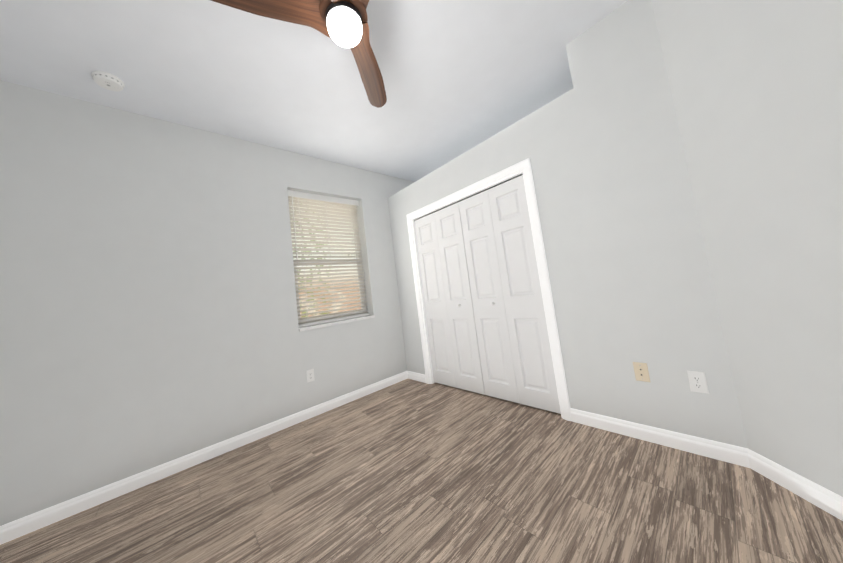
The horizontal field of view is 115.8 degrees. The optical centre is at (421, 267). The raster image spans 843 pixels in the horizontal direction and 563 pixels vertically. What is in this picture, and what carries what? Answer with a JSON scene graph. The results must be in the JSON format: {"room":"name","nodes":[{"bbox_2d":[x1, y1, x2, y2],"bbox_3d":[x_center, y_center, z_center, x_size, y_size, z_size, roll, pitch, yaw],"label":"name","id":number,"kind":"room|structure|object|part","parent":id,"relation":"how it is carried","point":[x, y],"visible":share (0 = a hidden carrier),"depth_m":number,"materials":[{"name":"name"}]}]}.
{"room":"empty bedroom","nodes":[
{"label":"empty bedroom","id":0,"kind":"room"},
{"bbox_2d":[0,80,413,525],"bbox_3d":[-1.480,0.137,2.685,4.520,2.760,0.250,-3,-7,-42],"label":"wall","id":1,"kind":"structure","parent":0,"point":[148,312],"depth_m":1.99,"materials":[{"name":"grey paint"}]},
{"bbox_2d":[306,369,313,382],"bbox_3d":[-1.114,1.086,2.653,0.072,0.116,0.009,-3,-7,-42],"label":"electrical outlet","id":2,"kind":"object","parent":1,"relation":"attached to","point":[310,375],"visible":1,"depth_m":2.65,"materials":[{"name":"white plastic"}]},
{"bbox_2d":[288,190,368,326],"bbox_3d":[-1.092,-0.110,3.110,0.872,1.472,0.140,-3,-7,-42],"label":"window blind","id":3,"kind":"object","parent":1,"relation":"in","point":[344,220],"depth_m":3.07,"materials":[{"name":"white plastic"}]},
{"bbox_2d":[292,198,297,259],"bbox_3d":[-1.358,-0.430,2.827,0.011,0.705,0.012,-3,-7,-42],"label":"blind cord","id":4,"kind":"object","parent":3,"relation":"hanging from","point":[292,198],"depth_m":2.82,"materials":[{"name":"white fabric"}]},
{"bbox_2d":[298,200,308,321],"bbox_3d":[-1.280,-0.100,2.862,0.003,1.409,0.002,-3,-7,-42],"label":"blind cord","id":5,"kind":"object","parent":3,"relation":"hanging from","point":[298,200],"depth_m":2.86,"materials":[{"name":"white fabric"}]},
{"bbox_3d":[-1.068,-0.117,3.084,0.868,1.468,0.068,-3,-7,-42],"label":"window blind rails","id":6,"kind":"part","parent":3,"relation":"part of","materials":[{"name":"white plastic"}]},
{"bbox_2d":[325,201,336,318],"bbox_3d":[-1.054,-0.111,3.068,0.003,1.409,0.002,-3,-7,-42],"label":"blind cord","id":7,"kind":"object","parent":3,"relation":"hanging from","point":[325,201],"depth_m":3.07,"materials":[{"name":"white fabric"}]},
{"bbox_2d":[349,205,360,314],"bbox_3d":[-0.827,-0.121,3.275,0.003,1.409,0.002,-3,-7,-42],"label":"blind cord","id":8,"kind":"object","parent":3,"relation":"hanging from","point":[349,205],"depth_m":3.27,"materials":[{"name":"white fabric"}]},
{"bbox_2d":[356,204,363,276],"bbox_3d":[-0.780,-0.348,3.340,0.015,0.940,0.016,-3,-7,-42],"label":"blind cord","id":9,"kind":"object","parent":3,"relation":"hanging from","point":[356,204],"depth_m":3.34,"materials":[{"name":"white fabric"}]},
{"bbox_2d":[299,315,374,331],"bbox_3d":[-0.967,0.626,3.010,0.874,0.032,0.223,-3,-7,-42],"label":"window sill","id":10,"kind":"structure","parent":1,"relation":"attached to","point":[310,327],"depth_m":2.90,"materials":[{"name":"wood"}]},
{"bbox_2d":[0,0,627,181],"bbox_3d":[-0.317,-1.577,1.327,4.520,0.120,4.280,-3,-7,-42],"label":"ceiling","id":11,"kind":"structure","parent":0,"point":[460,77],"depth_m":1.86,"materials":[{"name":"white paint"}]},
{"bbox_2d":[91,70,123,91],"bbox_3d":[-2.097,-1.240,1.770,0.144,0.042,0.144,-3,-7,-42],"label":"smoke detector","id":12,"kind":"object","parent":11,"relation":"attached to","point":[107,81],"visible":1,"depth_m":1.75,"materials":[{"name":"white plastic"}]},
{"bbox_2d":[211,0,386,107],"bbox_3d":[-0.390,-1.347,1.259,1.152,0.330,1.117,-3,-7,-42],"label":"fan","id":13,"kind":"object","parent":11,"relation":"hanging from","point":[343,23],"visible":1,"depth_m":1.33,"materials":[{"name":"brown wood"}]},
{"bbox_3d":[-0.412,-1.377,1.374,0.183,0.244,0.183,-3,-7,-42],"label":"motor","id":14,"kind":"part","parent":13,"relation":"part of","materials":[{"name":"black"}]},
{"bbox_2d":[0,379,842,562],"bbox_3d":[0.031,1.271,1.084,4.520,0.120,4.280,-3,-7,-42],"label":"floor","id":15,"kind":"structure","parent":0,"point":[409,471],"depth_m":1.40,"materials":[{"name":"brown laminate"}]},
{"bbox_2d":[388,0,747,447],"bbox_3d":[1.037,-0.174,2.651,0.830,2.760,3.230,-3,-7,-42],"label":"wall","id":16,"kind":"structure","parent":0,"point":[668,323],"depth_m":1.74,"materials":[{"name":"grey paint"}]},
{"bbox_2d":[414,213,456,387],"bbox_3d":[0.157,0.361,3.087,0.032,1.955,0.358,-3,-7,-42],"label":"closet door leaf","id":17,"kind":"structure","parent":16,"relation":"in","point":[441,354],"depth_m":3.07,"materials":[{"name":"white wood"}]},
{"bbox_2d":[434,202,484,394],"bbox_3d":[0.396,0.310,2.823,0.032,1.955,0.356,-3,-7,-42],"label":"closet door leaf","id":18,"kind":"structure","parent":16,"relation":"in","point":[464,339],"depth_m":2.80,"materials":[{"name":"white wood"}]},
{"bbox_2d":[414,174,522,220],"bbox_3d":[0.389,-0.690,2.767,0.002,0.013,1.448,-3,-7,-42],"label":"door track","id":19,"kind":"object","parent":16,"relation":"attached to","point":[471,195],"depth_m":2.62,"materials":[{"name":"grey"}]},
{"bbox_2d":[459,190,518,402],"bbox_3d":[0.636,0.258,2.557,0.032,1.955,0.356,-3,-7,-42],"label":"closet door leaf","id":20,"kind":"structure","parent":16,"relation":"in","point":[496,359],"depth_m":2.54,"materials":[{"name":"white wood"}]},
{"bbox_2d":[406,158,571,420],"bbox_3d":[0.511,0.242,2.702,0.134,2.073,1.614,-3,-7,-42],"label":"trim","id":21,"kind":"structure","parent":16,"relation":"attached to","point":[523,167],"depth_m":2.18,"materials":[{"name":"white wood"}]},
{"bbox_2d":[488,175,560,413],"bbox_3d":[0.874,0.206,2.293,0.032,1.955,0.358,-3,-7,-42],"label":"closet door leaf","id":22,"kind":"structure","parent":16,"relation":"in","point":[529,338],"depth_m":2.28,"materials":[{"name":"white wood"}]},
{"bbox_2d":[633,362,649,381],"bbox_3d":[1.394,0.663,1.676,0.009,0.116,0.072,-3,-7,-42],"label":"jack","id":23,"kind":"object","parent":16,"relation":"attached to","point":[641,371],"visible":1,"depth_m":1.67,"materials":[{"name":"beige plastic"}]},
{"bbox_2d":[687,371,708,393],"bbox_3d":[1.561,0.648,1.493,0.009,0.116,0.072,-3,-7,-42],"label":"electrical outlet","id":24,"kind":"object","parent":16,"relation":"attached to","point":[697,381],"visible":1,"depth_m":1.49,"materials":[{"name":"white plastic"}]},
{"bbox_2d":[651,0,842,496],"bbox_3d":[1.775,-0.433,0.674,0.566,2.760,1.594,-7,-5,2],"label":"wall","id":25,"kind":"structure","parent":0,"point":[756,87],"depth_m":1.16,"materials":[{"name":"grey paint"}]},
{"bbox_2d":[0,371,842,544],"bbox_3d":[-0.196,1.176,0.898,3.440,0.092,3.780,-3,-7,-42],"label":"baseboard","id":26,"kind":"structure","parent":25,"relation":"attached to","point":[825,499],"depth_m":1.66,"materials":[{"name":"white wood"}]},
{"label":"outside","id":27,"kind":"structure","parent":0,"visible":0},
{"bbox_2d":[289,199,360,317],"bbox_3d":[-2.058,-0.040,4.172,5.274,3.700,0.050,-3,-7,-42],"label":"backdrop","id":28,"kind":"structure","parent":27,"point":[326,272],"depth_m":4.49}
]}

